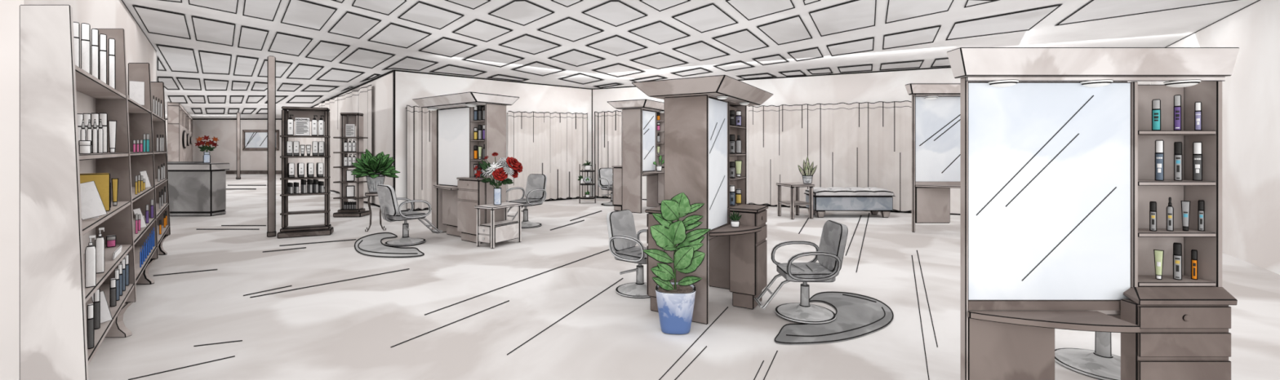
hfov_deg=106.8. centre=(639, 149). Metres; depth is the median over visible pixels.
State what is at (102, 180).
product box
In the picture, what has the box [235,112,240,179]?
support pole
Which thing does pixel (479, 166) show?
spray can
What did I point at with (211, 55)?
ceiling
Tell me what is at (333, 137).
shelf
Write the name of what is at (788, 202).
shelf
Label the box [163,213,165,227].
spray can
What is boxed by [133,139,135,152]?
spray can
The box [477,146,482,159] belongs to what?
tube
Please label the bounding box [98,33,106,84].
spray can
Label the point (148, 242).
bottle
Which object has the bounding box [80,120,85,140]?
bottle
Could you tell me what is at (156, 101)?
bottle
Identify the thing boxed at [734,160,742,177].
tube
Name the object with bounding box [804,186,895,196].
cushion
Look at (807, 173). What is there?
potted snake plant
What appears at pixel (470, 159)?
shelf
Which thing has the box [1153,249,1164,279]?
tube
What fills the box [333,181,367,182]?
shelf
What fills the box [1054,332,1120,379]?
salon chair
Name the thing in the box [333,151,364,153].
shelf
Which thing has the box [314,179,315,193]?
spray can
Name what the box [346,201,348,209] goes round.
spray can
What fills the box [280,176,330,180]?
shelf
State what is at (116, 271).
spray can
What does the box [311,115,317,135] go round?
pump bottle
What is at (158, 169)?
bottle
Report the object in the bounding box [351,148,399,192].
potted plant
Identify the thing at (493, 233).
side table
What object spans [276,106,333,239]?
stand
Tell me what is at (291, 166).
bottle
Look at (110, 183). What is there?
product box
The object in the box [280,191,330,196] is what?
shelf
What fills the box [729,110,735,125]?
spray can
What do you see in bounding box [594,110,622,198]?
curtain
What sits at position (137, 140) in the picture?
spray can
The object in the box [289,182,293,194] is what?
spray can
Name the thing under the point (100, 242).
pump bottle
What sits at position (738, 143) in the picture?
spray bottle
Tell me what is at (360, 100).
curtain
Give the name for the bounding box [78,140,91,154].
jar
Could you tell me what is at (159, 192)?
spray can
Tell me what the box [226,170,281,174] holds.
baseboard
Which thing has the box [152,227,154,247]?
bottle
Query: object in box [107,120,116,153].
tube
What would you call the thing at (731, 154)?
shelf
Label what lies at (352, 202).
spray can
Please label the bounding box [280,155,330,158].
shelf
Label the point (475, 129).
spray can
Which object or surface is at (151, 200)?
spray can
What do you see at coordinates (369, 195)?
stool
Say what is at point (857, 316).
chair mat
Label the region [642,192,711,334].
plant
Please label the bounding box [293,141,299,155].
bottle
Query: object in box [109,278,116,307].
spray can
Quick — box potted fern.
[582,160,592,170]
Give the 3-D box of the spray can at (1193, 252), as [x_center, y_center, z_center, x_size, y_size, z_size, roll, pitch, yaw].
[2.988,0.619,2.560,0.024,0.158,0.024,0,0,-41]
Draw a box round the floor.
[88,174,1279,379]
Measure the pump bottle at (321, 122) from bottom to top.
0.360 m
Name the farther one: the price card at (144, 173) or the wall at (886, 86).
the wall at (886, 86)
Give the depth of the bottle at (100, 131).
3.11 m
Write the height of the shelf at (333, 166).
0.030 m
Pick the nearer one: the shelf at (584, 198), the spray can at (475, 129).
the spray can at (475, 129)
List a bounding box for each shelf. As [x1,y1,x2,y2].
[280,135,330,137]
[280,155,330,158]
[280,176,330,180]
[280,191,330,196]
[280,209,330,215]
[280,224,331,232]
[333,137,368,138]
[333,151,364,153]
[333,166,355,168]
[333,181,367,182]
[333,196,368,199]
[337,208,365,213]
[470,120,484,122]
[470,159,484,160]
[580,170,595,172]
[580,183,594,185]
[580,197,595,199]
[729,124,745,128]
[729,153,745,155]
[729,176,745,181]
[778,200,809,205]
[1137,130,1215,135]
[1137,180,1215,186]
[1137,228,1215,237]
[1137,275,1215,286]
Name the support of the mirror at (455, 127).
on the station at (455, 191)
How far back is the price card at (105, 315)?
2.92 m
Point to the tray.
(167, 162)
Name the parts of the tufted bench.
leg, leg, leg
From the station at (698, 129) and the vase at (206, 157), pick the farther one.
the vase at (206, 157)
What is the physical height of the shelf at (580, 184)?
0.035 m
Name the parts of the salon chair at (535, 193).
armrest, seat, backrest, armrest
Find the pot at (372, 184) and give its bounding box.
[365,173,385,192]
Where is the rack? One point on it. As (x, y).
(582, 171)
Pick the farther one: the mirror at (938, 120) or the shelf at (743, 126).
the mirror at (938, 120)
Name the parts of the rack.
post, post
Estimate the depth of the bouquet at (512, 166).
7.41 m
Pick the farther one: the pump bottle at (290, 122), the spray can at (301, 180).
the spray can at (301, 180)
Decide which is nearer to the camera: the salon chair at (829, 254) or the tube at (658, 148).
the salon chair at (829, 254)
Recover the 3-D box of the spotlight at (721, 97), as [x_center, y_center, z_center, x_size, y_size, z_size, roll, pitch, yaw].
[0.722,-0.458,4.173,0.100,0.027,0.100,0,0,30]
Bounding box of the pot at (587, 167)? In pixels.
[583,164,591,170]
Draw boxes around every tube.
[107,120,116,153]
[111,178,118,206]
[299,145,305,155]
[306,145,311,155]
[473,164,477,177]
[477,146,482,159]
[656,146,660,154]
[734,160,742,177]
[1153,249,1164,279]
[1180,200,1190,231]
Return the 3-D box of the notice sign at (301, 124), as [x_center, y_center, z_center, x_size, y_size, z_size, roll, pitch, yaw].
[-5.850,-0.402,8.232,0.210,0.310,0.016,0,0,-26]
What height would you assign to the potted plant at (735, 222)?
0.150 m
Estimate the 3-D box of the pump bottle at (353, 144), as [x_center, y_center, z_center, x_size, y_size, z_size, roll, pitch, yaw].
[-6.419,-0.093,10.663,0.080,0.280,0.070,0,0,-31]
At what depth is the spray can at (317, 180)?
8.26 m
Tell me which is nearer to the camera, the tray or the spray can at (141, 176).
the spray can at (141, 176)
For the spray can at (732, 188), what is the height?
0.200 m
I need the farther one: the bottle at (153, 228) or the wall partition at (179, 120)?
the wall partition at (179, 120)
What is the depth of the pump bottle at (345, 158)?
10.62 m
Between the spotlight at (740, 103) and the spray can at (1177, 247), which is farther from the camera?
the spotlight at (740, 103)
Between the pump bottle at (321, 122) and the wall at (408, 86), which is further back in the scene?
the wall at (408, 86)
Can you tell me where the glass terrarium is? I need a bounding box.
[583,177,591,183]
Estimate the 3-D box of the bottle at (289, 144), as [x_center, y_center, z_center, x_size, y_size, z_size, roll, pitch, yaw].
[-6.016,-0.022,8.157,0.092,0.255,0.051,0,0,-36]
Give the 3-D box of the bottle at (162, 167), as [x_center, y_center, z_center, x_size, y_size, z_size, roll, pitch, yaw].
[-6.473,0.303,6.431,0.026,0.212,0.026,0,0,45]
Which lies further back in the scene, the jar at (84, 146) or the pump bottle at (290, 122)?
the pump bottle at (290, 122)
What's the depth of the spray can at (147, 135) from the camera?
5.17 m
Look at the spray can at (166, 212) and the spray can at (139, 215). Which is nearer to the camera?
the spray can at (139, 215)
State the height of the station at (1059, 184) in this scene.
2.030 m
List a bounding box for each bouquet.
[195,135,218,151]
[473,152,523,187]
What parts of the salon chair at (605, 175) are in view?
armrest, backrest, seat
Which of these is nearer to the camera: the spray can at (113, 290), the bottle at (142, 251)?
the spray can at (113, 290)
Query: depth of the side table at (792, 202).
10.34 m
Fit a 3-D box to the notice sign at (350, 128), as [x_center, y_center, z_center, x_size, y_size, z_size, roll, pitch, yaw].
[-6.503,-0.432,10.665,0.200,0.290,0.014,0,0,-3]
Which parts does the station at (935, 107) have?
panel, crown, rail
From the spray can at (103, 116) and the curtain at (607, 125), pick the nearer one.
the spray can at (103, 116)
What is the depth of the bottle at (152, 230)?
5.08 m
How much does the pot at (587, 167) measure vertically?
0.155 m
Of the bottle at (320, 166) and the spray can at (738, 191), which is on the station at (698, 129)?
the spray can at (738, 191)
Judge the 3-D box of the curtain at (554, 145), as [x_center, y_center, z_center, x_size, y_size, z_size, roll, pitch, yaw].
[-2.623,0.170,13.842,2.575,2.621,0.098,0,0,-39]
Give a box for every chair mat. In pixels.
[354,232,424,258]
[773,292,893,345]
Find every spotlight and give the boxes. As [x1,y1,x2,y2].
[426,106,437,111]
[465,103,477,106]
[716,95,728,99]
[739,102,749,105]
[924,95,937,99]
[987,79,1018,87]
[1080,79,1113,87]
[1163,79,1200,87]
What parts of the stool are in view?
leg, leg, seat, leg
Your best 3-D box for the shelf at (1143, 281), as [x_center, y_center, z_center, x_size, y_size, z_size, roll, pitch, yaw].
[2.832,0.711,2.575,0.411,0.022,0.146,0,0,0]
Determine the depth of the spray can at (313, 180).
8.35 m
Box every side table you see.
[474,202,523,248]
[776,182,814,219]
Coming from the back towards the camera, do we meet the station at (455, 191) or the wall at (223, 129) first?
the wall at (223, 129)
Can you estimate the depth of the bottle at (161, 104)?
6.67 m
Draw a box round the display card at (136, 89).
[128,80,144,105]
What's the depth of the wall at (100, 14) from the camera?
3.05 m
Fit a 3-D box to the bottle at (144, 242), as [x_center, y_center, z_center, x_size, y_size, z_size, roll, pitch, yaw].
[-4.736,0.976,4.539,0.012,0.185,0.012,0,0,44]
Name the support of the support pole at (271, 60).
on the floor
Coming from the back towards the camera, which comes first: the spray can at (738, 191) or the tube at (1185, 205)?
the spray can at (738, 191)
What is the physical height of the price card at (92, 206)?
0.224 m
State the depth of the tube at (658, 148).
12.04 m
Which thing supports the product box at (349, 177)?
on the stand at (357, 118)
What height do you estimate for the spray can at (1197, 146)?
0.209 m
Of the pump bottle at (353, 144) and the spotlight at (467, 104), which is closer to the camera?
the spotlight at (467, 104)
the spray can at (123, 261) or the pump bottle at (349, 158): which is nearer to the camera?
the spray can at (123, 261)
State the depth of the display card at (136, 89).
4.66 m
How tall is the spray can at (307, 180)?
0.235 m
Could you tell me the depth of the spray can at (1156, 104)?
2.55 m
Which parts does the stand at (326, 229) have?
post, rail, post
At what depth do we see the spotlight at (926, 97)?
8.50 m
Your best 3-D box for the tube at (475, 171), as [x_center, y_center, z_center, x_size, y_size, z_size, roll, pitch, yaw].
[-2.725,0.348,7.878,0.050,0.220,0.047,0,0,24]
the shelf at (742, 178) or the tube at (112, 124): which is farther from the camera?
the shelf at (742, 178)
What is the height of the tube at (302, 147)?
0.190 m
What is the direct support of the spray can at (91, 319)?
on the bookcase at (55, 299)
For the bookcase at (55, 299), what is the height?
2.470 m
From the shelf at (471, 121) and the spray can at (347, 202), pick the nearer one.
the shelf at (471, 121)
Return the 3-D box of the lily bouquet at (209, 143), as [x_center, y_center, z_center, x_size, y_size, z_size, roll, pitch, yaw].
[-9.890,-0.139,10.849,0.425,0.390,0.189,0,0,-42]
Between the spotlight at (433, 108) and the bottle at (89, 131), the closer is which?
the bottle at (89, 131)
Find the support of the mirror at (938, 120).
on the station at (935, 107)
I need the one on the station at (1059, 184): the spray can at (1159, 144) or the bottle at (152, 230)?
the spray can at (1159, 144)
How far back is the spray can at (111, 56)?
3.52 m
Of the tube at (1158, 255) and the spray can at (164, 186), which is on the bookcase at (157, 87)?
the spray can at (164, 186)
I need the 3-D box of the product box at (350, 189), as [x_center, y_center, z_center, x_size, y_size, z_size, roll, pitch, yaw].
[-6.514,0.935,10.689,0.170,0.260,0.153,0,0,-29]
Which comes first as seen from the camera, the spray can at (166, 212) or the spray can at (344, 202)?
the spray can at (166, 212)
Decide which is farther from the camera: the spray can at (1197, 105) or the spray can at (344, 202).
the spray can at (344, 202)
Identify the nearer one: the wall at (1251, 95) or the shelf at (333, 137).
the wall at (1251, 95)
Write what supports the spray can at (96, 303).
on the bookcase at (55, 299)
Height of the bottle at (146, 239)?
0.190 m
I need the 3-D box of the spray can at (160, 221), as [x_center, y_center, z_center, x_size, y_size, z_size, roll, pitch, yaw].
[-6.055,0.978,5.995,0.020,0.181,0.020,0,0,45]
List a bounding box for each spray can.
[73,22,79,67]
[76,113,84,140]
[80,22,90,74]
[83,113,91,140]
[86,303,94,349]
[90,28,98,79]
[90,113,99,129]
[93,288,100,329]
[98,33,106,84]
[98,112,107,152]
[107,38,115,89]
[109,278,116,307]
[114,269,119,301]
[117,263,122,296]
[120,258,125,291]
[124,254,128,286]
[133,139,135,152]
[134,175,137,195]
[135,213,137,234]
[136,139,139,152]
[137,174,140,193]
[137,214,140,231]
[139,139,142,152]
[140,175,142,191]
[142,133,146,151]
[142,178,145,190]
[145,204,148,223]
[146,133,148,151]
[150,199,153,218]
[159,191,160,208]
[159,220,161,234]
[161,189,163,206]
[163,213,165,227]
[164,186,165,203]
[164,211,167,225]
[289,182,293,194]
[296,182,298,194]
[300,179,302,193]
[302,179,304,193]
[303,179,306,193]
[306,179,308,192]
[309,179,312,193]
[312,179,314,192]
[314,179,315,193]
[315,179,318,193]
[320,181,324,193]
[343,201,346,209]
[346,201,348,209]
[351,201,354,209]
[473,106,477,120]
[473,127,477,140]
[473,145,477,159]
[477,105,482,120]
[477,124,482,140]
[477,164,482,177]
[482,124,484,139]
[656,112,660,120]
[656,122,660,130]
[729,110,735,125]
[729,134,735,153]
[729,161,735,177]
[729,185,735,205]
[735,111,741,126]
[735,188,741,204]
[1149,201,1156,231]
[1151,98,1160,130]
[1155,140,1164,181]
[1173,94,1181,130]
[1173,142,1182,181]
[1173,242,1182,279]
[1191,249,1197,279]
[1192,142,1202,181]
[1194,102,1201,130]
[1197,200,1204,231]
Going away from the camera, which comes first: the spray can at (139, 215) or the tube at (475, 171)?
the spray can at (139, 215)
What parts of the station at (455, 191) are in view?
panel, rail, panel, crown, drawer, drawer, drawer, drawer, panel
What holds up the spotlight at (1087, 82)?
attached to the station at (1059, 184)
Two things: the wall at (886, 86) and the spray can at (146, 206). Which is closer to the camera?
the spray can at (146, 206)
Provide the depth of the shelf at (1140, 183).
2.50 m
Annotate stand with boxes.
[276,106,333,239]
[333,112,369,217]
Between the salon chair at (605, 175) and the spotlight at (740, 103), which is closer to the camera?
the spotlight at (740, 103)
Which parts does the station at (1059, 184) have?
panel, crown, rail, panel, drawer, drawer, drawer, drawer, knob, panel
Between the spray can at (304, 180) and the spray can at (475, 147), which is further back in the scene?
the spray can at (304, 180)
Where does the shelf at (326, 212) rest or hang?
attached to the stand at (326, 229)
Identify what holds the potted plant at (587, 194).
on the rack
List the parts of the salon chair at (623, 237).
backrest, armrest, pump lever, seat, armrest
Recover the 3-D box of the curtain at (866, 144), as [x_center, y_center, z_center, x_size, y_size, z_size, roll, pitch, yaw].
[4.743,0.147,11.916,4.023,2.667,0.098,0,0,25]
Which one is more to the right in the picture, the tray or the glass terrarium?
the glass terrarium
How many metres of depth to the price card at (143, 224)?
4.53 m
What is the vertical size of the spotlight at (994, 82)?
0.030 m
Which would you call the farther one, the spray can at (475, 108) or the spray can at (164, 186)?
the spray can at (475, 108)
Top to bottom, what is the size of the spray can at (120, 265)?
0.233 m
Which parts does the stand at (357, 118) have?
post, rail, post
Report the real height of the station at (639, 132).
2.660 m
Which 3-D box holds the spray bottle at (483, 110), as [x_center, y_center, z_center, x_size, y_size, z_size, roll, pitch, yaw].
[-2.533,-0.597,7.733,0.066,0.230,0.056,0,0,-18]
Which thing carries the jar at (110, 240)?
on the bookcase at (55, 299)
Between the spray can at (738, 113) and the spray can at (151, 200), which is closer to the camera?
the spray can at (738, 113)
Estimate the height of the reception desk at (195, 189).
1.190 m
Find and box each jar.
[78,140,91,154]
[106,235,116,248]
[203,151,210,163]
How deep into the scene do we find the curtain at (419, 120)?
11.61 m
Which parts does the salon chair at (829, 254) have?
armrest, seat, armrest, backrest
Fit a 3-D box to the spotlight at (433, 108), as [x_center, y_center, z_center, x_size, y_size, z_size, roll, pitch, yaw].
[-3.666,-0.720,8.391,0.180,0.049,0.180,0,0,37]
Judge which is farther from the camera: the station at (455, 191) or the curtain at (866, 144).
the curtain at (866, 144)
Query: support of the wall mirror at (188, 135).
attached to the wall partition at (179, 120)
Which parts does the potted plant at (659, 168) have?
pot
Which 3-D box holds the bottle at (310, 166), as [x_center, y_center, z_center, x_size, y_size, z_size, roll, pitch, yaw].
[-5.708,0.353,8.241,0.090,0.250,0.050,0,0,-35]
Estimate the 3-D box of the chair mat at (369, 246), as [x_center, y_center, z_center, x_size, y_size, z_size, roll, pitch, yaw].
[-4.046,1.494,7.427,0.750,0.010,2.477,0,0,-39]
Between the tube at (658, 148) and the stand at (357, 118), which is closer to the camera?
the stand at (357, 118)
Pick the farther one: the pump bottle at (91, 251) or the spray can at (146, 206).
the spray can at (146, 206)
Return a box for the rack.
[579,164,595,204]
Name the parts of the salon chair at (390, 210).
backrest, armrest, seat, armrest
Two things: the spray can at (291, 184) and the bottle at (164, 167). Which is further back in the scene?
the spray can at (291, 184)
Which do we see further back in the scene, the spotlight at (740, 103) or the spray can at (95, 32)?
the spotlight at (740, 103)
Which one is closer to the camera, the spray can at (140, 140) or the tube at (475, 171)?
the spray can at (140, 140)
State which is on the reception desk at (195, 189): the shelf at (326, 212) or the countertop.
the countertop
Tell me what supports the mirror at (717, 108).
on the station at (698, 129)
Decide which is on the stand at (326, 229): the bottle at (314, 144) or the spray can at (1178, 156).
the bottle at (314, 144)
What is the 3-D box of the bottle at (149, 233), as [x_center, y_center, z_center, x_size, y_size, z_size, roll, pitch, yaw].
[-5.088,0.968,4.933,0.014,0.201,0.014,0,0,44]
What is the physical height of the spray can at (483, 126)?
0.250 m
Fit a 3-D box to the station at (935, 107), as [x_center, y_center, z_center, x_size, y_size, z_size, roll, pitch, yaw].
[5.920,0.155,8.520,2.178,2.690,0.560,0,0,0]
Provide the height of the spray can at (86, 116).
0.261 m
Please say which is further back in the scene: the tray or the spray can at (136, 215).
the tray
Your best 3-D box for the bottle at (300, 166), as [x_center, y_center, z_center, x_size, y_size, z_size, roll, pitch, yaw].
[-5.832,0.353,8.181,0.090,0.250,0.050,0,0,-36]
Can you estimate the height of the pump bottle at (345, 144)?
0.280 m
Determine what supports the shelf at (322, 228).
attached to the stand at (326, 229)
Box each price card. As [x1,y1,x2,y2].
[80,181,106,220]
[91,291,112,324]
[133,208,146,228]
[139,170,151,187]
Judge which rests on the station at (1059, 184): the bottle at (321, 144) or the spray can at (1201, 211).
the spray can at (1201, 211)
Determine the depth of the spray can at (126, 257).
3.72 m
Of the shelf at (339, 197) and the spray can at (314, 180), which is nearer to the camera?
the spray can at (314, 180)
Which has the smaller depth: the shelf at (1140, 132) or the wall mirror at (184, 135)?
the shelf at (1140, 132)
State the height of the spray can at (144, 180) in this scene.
0.114 m
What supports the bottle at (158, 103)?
on the bookcase at (157, 87)
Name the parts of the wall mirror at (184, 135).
glass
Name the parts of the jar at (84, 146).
lid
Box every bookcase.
[19,4,136,379]
[127,62,158,284]
[151,81,170,255]
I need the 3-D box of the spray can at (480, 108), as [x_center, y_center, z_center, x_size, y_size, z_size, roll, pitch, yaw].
[-2.629,-0.607,7.806,0.066,0.250,0.066,0,0,-19]
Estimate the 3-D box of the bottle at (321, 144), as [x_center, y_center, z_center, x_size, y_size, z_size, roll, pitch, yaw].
[-5.607,-0.022,8.358,0.092,0.255,0.051,0,0,-34]
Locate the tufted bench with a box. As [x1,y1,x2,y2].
[804,186,895,217]
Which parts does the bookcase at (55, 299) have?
panel, panel, shelf, shelf, shelf, shelf, shelf, panel, price strip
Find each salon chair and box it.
[376,184,442,246]
[506,173,546,228]
[597,168,613,206]
[606,209,650,298]
[754,220,848,324]
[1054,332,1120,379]
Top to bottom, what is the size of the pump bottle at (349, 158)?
0.280 m
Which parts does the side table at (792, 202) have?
leg, leg, leg, leg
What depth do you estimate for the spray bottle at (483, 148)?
7.71 m
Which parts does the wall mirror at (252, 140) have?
glass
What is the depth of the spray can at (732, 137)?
4.69 m
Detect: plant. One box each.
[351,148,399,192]
[577,175,583,183]
[585,191,590,198]
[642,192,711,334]
[653,155,664,171]
[728,210,742,227]
[797,156,817,184]
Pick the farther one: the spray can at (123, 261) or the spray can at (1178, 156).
the spray can at (123, 261)
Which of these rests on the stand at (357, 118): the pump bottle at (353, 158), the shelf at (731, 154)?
the pump bottle at (353, 158)
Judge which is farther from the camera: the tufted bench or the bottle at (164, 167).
the tufted bench
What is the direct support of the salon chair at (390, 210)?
on the chair mat at (369, 246)
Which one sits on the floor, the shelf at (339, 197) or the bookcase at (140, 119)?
the bookcase at (140, 119)
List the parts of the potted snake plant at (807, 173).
pot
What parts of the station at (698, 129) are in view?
drawer, drawer, drawer, drawer, panel, crown, panel, rail, panel, drawer, drawer, drawer, drawer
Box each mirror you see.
[182,130,186,148]
[186,133,190,146]
[242,129,279,150]
[438,106,474,186]
[642,109,655,172]
[708,97,727,231]
[915,96,960,182]
[968,82,1130,300]
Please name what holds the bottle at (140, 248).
on the bookcase at (140, 119)
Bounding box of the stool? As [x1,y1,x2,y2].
[364,192,386,231]
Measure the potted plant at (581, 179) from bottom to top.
0.242 m
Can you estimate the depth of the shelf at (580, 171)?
13.15 m
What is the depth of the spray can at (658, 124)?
12.02 m
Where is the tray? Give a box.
[167,161,203,163]
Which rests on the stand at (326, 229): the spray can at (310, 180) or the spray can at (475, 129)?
the spray can at (310, 180)
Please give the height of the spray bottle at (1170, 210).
0.182 m
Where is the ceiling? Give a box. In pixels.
[122,0,1257,118]
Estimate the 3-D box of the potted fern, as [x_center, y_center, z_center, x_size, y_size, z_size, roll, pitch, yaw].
[-1.475,0.431,13.254,0.340,0.295,0.218,0,0,-6]
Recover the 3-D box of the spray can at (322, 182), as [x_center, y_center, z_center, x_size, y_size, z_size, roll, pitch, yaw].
[-5.558,0.655,8.315,0.044,0.200,0.044,0,0,-34]
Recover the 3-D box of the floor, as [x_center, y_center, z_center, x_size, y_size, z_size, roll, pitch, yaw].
[-15.500,1.499,14.500,63.000,0.002,35.000,0,0,0]
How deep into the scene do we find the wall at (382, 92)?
12.43 m
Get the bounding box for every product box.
[80,173,110,211]
[110,182,111,208]
[346,169,355,182]
[346,185,355,197]
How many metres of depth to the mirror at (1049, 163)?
2.51 m
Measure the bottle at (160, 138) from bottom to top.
0.228 m
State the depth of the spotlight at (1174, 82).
2.47 m
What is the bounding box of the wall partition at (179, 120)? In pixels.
[167,102,192,161]
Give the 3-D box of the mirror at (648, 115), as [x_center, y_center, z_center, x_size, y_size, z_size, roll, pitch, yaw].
[0.158,-0.213,11.569,0.148,1.486,0.680,0,0,30]
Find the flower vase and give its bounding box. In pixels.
[493,187,501,205]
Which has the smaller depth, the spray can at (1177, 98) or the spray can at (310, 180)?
the spray can at (1177, 98)
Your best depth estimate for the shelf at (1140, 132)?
2.50 m
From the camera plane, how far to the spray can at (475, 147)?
7.85 m
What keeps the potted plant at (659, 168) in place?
on the station at (639, 132)
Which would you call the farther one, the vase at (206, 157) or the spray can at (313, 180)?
the vase at (206, 157)
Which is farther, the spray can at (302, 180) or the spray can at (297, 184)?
the spray can at (302, 180)
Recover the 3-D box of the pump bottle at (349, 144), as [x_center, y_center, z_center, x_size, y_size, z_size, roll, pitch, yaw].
[-6.509,-0.093,10.659,0.080,0.280,0.070,0,0,-31]
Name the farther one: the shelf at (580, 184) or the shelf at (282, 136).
the shelf at (580, 184)
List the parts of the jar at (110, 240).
lid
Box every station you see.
[412,91,519,244]
[607,98,664,213]
[631,75,773,324]
[905,83,960,232]
[946,47,1239,379]
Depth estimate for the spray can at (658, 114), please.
12.02 m
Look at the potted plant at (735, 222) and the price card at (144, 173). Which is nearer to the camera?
the potted plant at (735, 222)
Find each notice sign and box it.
[294,117,309,135]
[346,124,355,137]
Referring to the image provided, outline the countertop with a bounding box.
[167,163,230,170]
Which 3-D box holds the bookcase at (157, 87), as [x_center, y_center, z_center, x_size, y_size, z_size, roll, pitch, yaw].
[-6.230,0.265,6.066,0.250,2.470,2.170,0,0,-42]
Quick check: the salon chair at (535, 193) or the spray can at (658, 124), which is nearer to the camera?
the salon chair at (535, 193)
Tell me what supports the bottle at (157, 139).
on the bookcase at (157, 87)
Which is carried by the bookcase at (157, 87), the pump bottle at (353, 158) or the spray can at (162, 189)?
the spray can at (162, 189)
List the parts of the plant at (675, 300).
pot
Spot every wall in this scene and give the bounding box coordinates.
[0,0,156,379]
[165,118,281,170]
[288,69,393,208]
[393,69,592,212]
[592,66,1151,215]
[1151,0,1279,275]
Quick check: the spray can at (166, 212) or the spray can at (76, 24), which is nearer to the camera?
the spray can at (76, 24)
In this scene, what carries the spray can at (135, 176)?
on the bookcase at (140, 119)
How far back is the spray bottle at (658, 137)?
12.03 m
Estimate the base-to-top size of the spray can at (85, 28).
0.311 m
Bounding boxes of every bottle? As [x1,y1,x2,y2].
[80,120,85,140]
[84,235,96,288]
[86,119,92,153]
[92,119,97,153]
[95,227,104,274]
[97,119,103,153]
[139,248,141,267]
[141,244,143,264]
[143,242,145,262]
[145,239,146,258]
[146,236,149,255]
[149,233,151,253]
[151,230,152,249]
[152,95,155,113]
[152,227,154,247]
[155,97,157,115]
[155,134,159,151]
[157,98,159,116]
[157,166,159,182]
[159,134,162,151]
[160,100,162,117]
[160,164,163,180]
[161,134,164,151]
[163,163,165,178]
[286,141,293,155]
[287,114,293,135]
[288,163,294,177]
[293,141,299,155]
[297,163,304,177]
[307,163,314,177]
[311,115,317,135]
[311,141,318,155]
[317,163,324,177]
[318,115,324,135]
[318,141,324,155]
[343,139,347,151]
[343,154,347,166]
[347,139,351,151]
[347,154,351,166]
[351,139,355,151]
[351,154,355,166]
[482,106,484,119]
[482,144,484,159]
[656,133,660,142]
[735,135,741,153]
[1166,197,1173,231]
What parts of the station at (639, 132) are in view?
drawer, panel, crown, panel, panel, drawer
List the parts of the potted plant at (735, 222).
pot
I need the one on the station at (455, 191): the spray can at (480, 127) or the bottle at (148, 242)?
the spray can at (480, 127)
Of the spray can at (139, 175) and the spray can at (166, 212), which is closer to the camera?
the spray can at (139, 175)
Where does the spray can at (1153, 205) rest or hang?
on the station at (1059, 184)
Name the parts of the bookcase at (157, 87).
shelf, shelf, shelf, shelf, shelf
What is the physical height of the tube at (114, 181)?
0.200 m
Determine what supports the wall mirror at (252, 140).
attached to the wall at (223, 129)
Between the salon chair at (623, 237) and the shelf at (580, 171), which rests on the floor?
the salon chair at (623, 237)
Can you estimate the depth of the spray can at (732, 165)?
4.69 m
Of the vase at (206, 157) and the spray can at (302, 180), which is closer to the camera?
the spray can at (302, 180)
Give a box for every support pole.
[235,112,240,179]
[266,55,275,237]
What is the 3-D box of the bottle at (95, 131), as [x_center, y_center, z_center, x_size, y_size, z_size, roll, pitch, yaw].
[-3.407,-0.084,2.970,0.020,0.215,0.023,0,0,41]
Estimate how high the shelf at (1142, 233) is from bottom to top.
0.022 m
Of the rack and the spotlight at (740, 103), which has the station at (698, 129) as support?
the spotlight at (740, 103)
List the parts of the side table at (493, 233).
leg, drawer, drawer, leg, leg, leg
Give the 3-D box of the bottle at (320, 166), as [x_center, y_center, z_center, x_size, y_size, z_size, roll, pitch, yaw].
[-5.582,0.353,8.303,0.090,0.250,0.050,0,0,-34]
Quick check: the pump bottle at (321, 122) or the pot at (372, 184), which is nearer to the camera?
the pump bottle at (321, 122)
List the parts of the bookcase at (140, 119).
panel, shelf, shelf, shelf, shelf, shelf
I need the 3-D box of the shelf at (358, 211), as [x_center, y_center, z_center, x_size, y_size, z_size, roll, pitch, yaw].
[-6.505,1.369,10.715,0.480,0.059,0.270,0,0,-3]
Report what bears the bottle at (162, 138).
on the bookcase at (157, 87)
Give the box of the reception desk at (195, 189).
[167,163,230,216]
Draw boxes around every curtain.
[319,84,373,204]
[405,105,431,210]
[506,111,587,201]
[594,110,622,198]
[748,100,911,212]

